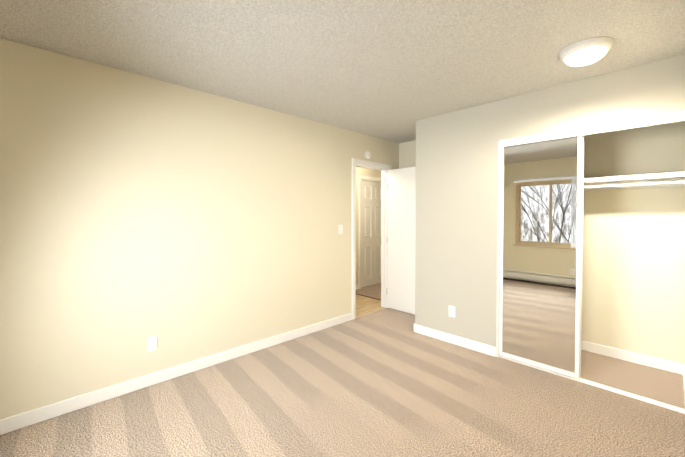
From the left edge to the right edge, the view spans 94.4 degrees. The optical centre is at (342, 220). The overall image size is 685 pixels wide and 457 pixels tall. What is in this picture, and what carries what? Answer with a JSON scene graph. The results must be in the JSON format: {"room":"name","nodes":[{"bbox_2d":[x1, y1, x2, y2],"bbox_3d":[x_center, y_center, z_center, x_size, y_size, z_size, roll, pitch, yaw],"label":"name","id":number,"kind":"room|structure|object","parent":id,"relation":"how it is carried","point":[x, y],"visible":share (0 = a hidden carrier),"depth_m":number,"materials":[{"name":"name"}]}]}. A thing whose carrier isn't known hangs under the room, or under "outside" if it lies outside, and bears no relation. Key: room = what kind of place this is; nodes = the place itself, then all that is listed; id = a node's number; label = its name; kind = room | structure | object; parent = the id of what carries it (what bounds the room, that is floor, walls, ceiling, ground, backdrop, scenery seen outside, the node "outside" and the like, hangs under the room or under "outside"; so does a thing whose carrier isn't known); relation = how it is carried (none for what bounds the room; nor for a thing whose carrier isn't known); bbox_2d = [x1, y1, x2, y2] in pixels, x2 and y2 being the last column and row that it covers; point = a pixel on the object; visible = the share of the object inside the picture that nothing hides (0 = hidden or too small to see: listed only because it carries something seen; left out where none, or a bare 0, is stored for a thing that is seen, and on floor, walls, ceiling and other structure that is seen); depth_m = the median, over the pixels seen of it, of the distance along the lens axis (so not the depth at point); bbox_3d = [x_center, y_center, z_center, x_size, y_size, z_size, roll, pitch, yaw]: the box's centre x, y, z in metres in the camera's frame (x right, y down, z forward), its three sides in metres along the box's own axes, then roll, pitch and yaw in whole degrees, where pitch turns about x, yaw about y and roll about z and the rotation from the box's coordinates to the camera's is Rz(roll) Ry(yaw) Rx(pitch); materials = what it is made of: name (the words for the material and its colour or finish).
{"room":"empty bedroom","nodes":[
{"label":"empty bedroom","id":0,"kind":"room"},
{"bbox_2d":[0,38,398,418],"bbox_3d":[-0.898,0.080,3.190,4.970,2.440,0.110,-1,1,-44],"label":"wall","id":1,"kind":"structure","parent":0,"point":[183,224],"depth_m":2.50,"materials":[{"name":"beige paint"}]},
{"bbox_2d":[147,336,156,351],"bbox_3d":[-1.516,0.982,2.527,0.072,0.116,0.008,-1,1,-44],"label":"electrical outlet","id":2,"kind":"object","parent":1,"relation":"attached to","point":[151,343],"visible":1,"depth_m":2.52,"materials":[{"name":"white plastic"}]},
{"bbox_2d":[0,313,351,434],"bbox_3d":[-1.224,1.259,2.810,3.724,0.094,0.014,-1,1,-44],"label":"baseboard","id":3,"kind":"structure","parent":1,"relation":"attached to","point":[27,418],"depth_m":2.49,"materials":[{"name":"white wood"}]},
{"bbox_2d":[339,225,342,233],"bbox_3d":[-0.019,0.107,3.950,0.072,0.116,0.016,-1,1,-44],"label":"light switch","id":4,"kind":"object","parent":1,"relation":"attached to","point":[340,229],"visible":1,"depth_m":3.95,"materials":[{"name":"white plastic"}]},
{"bbox_2d":[365,151,370,158],"bbox_3d":[0.343,-0.888,4.270,0.100,0.100,0.034,-1,1,-44],"label":"smoke detector","id":5,"kind":"object","parent":1,"relation":"attached to","point":[367,155],"visible":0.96,"depth_m":4.25,"materials":[{"name":"white plastic"}]},
{"bbox_2d":[352,158,390,319],"bbox_3d":[0.372,0.234,4.418,0.820,2.089,0.142,-1,1,-44],"label":"door frame","id":6,"kind":"structure","parent":1,"relation":"attached to","point":[383,168],"depth_m":4.57,"materials":[{"name":"white wood"}]},
{"bbox_2d":[387,167,415,314],"bbox_3d":[0.890,0.269,4.382,0.169,1.997,0.668,-1,1,-44],"label":"door","id":7,"kind":"structure","parent":1,"relation":"in","point":[401,188],"depth_m":4.43,"materials":[{"name":"white painted wood"}]},
{"bbox_2d":[0,308,684,456],"bbox_3d":[0.205,1.370,2.067,4.970,0.100,3.070,-1,1,-44],"label":"floor carpet","id":8,"kind":"object","parent":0,"point":[388,382],"visible":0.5,"depth_m":2.21,"materials":[{"name":"beige carpet"}]},
{"bbox_2d":[499,355,684,413],"bbox_3d":[1.942,1.302,2.613,0.066,0.016,1.223,-1,1,-44],"label":"floor track","id":9,"kind":"object","parent":8,"relation":"on","point":[642,398],"visible":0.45,"depth_m":2.44,"materials":[{"name":"white metal"}]},
{"bbox_2d":[499,136,581,378],"bbox_3d":[1.719,0.279,2.798,0.022,2.016,0.620,-1,1,-44],"label":"mirrored closet door","id":10,"kind":"structure","parent":9,"relation":"on","point":[540,239],"depth_m":2.77,"materials":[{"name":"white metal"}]},
{"bbox_2d":[579,136,583,376],"bbox_3d":[1.749,0.279,2.819,0.022,2.016,0.620,-1,1,-44],"label":"mirrored closet door","id":11,"kind":"structure","parent":9,"relation":"on","point":[581,254],"depth_m":2.59,"materials":[{"name":"white metal"}]},
{"bbox_2d":[0,0,684,142],"bbox_3d":[0.534,-1.190,3.188,7.060,0.100,4.290,-1,1,-44],"label":"ceiling","id":12,"kind":"structure","parent":0,"point":[392,70],"depth_m":2.03,"materials":[{"name":"white paint"}]},
{"bbox_2d":[558,37,614,65],"bbox_3d":[1.585,-1.072,2.071,0.290,0.098,0.290,-1,1,-44],"label":"ceiling light","id":13,"kind":"object","parent":12,"relation":"attached to","point":[587,51],"visible":1,"depth_m":2.00,"materials":[{"name":"white glass"}]},
{"bbox_2d":[356,283,380,298],"bbox_3d":[1.180,1.300,6.062,2.200,0.102,1.110,-1,1,-44],"label":"floor","id":14,"kind":"structure","parent":0,"point":[374,291],"depth_m":5.63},
{"bbox_2d":[356,167,380,283],"bbox_3d":[-0.067,0.040,5.533,4.920,2.440,0.110,-1,1,-44],"label":"wall","id":15,"kind":"structure","parent":0,"point":[367,172],"depth_m":5.78,"materials":[{"name":"beige paint"}]},
{"bbox_2d":[359,175,380,288],"bbox_3d":[0.580,0.203,6.148,0.880,2.088,0.126,-1,1,-44],"label":"door frame","id":16,"kind":"structure","parent":15,"relation":"attached to","point":[366,178],"depth_m":5.83,"materials":[{"name":"white wood"}]},
{"bbox_2d":[361,180,380,286],"bbox_3d":[0.601,0.240,6.127,0.720,2.000,0.097,-1,1,-44],"label":"hall door","id":17,"kind":"structure","parent":15,"relation":"in","point":[371,240],"depth_m":6.11,"materials":[{"name":"white wood"}]},
{"bbox_2d":[355,294,385,318],"bbox_3d":[-0.466,1.328,4.399,2.520,0.104,1.220,-1,1,-44],"label":"floor","id":18,"kind":"structure","parent":0,"point":[366,305],"depth_m":4.77,"materials":[{"name":"brown wood"}]},
{"bbox_2d":[399,121,684,363],"bbox_3d":[1.917,0.070,3.771,0.110,2.440,3.180,-1,1,-44],"label":"wall","id":19,"kind":"structure","parent":0,"point":[633,282],"depth_m":2.90,"materials":[{"name":"beige paint"}]},
{"bbox_2d":[581,341,684,401],"bbox_3d":[1.959,1.252,3.193,0.660,0.094,2.038,-1,1,-44],"label":"baseboard","id":20,"kind":"structure","parent":19,"relation":"attached to","point":[657,363],"depth_m":2.89,"materials":[{"name":"white wood"}]},
{"bbox_2d":[583,171,684,190],"bbox_3d":[2.041,-0.255,3.247,0.429,0.268,2.038,-1,1,-44],"label":"closet shelf","id":21,"kind":"object","parent":19,"relation":"attached to","point":[669,179],"visible":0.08,"depth_m":2.71,"materials":[{"name":"white wood"}]},
{"bbox_2d":[415,54,684,346],"bbox_3d":[1.874,0.081,3.168,0.790,2.440,2.150,-1,1,-44],"label":"wall","id":22,"kind":"structure","parent":0,"point":[456,214],"depth_m":3.15,"materials":[{"name":"beige paint"}]},
{"bbox_2d":[449,305,454,316],"bbox_3d":[1.156,0.958,3.352,0.008,0.116,0.072,-1,1,-44],"label":"electrical outlet","id":23,"kind":"object","parent":22,"relation":"attached to","point":[451,311],"visible":1,"depth_m":3.35,"materials":[{"name":"white plastic"}]},
{"bbox_2d":[414,324,495,356],"bbox_3d":[1.149,1.249,3.360,0.014,0.094,0.921,-1,1,-44],"label":"baseboard","id":24,"kind":"structure","parent":22,"relation":"attached to","point":[463,342],"depth_m":3.31,"materials":[{"name":"white wood"}]},
{"bbox_2d":[496,142,500,356],"bbox_3d":[1.518,0.278,3.049,0.115,2.048,0.016,-1,1,-44],"label":"trim","id":25,"kind":"structure","parent":22,"relation":"attached to","point":[498,243],"depth_m":3.01,"materials":[{"name":"white"}]},
{"bbox_2d":[500,110,684,146],"bbox_3d":[1.938,-0.718,2.577,0.089,0.067,1.228,-1,1,-44],"label":"rail","id":26,"kind":"object","parent":22,"relation":"attached to","point":[671,117],"visible":0.94,"depth_m":2.45,"materials":[{"name":"white metal"}]}
]}

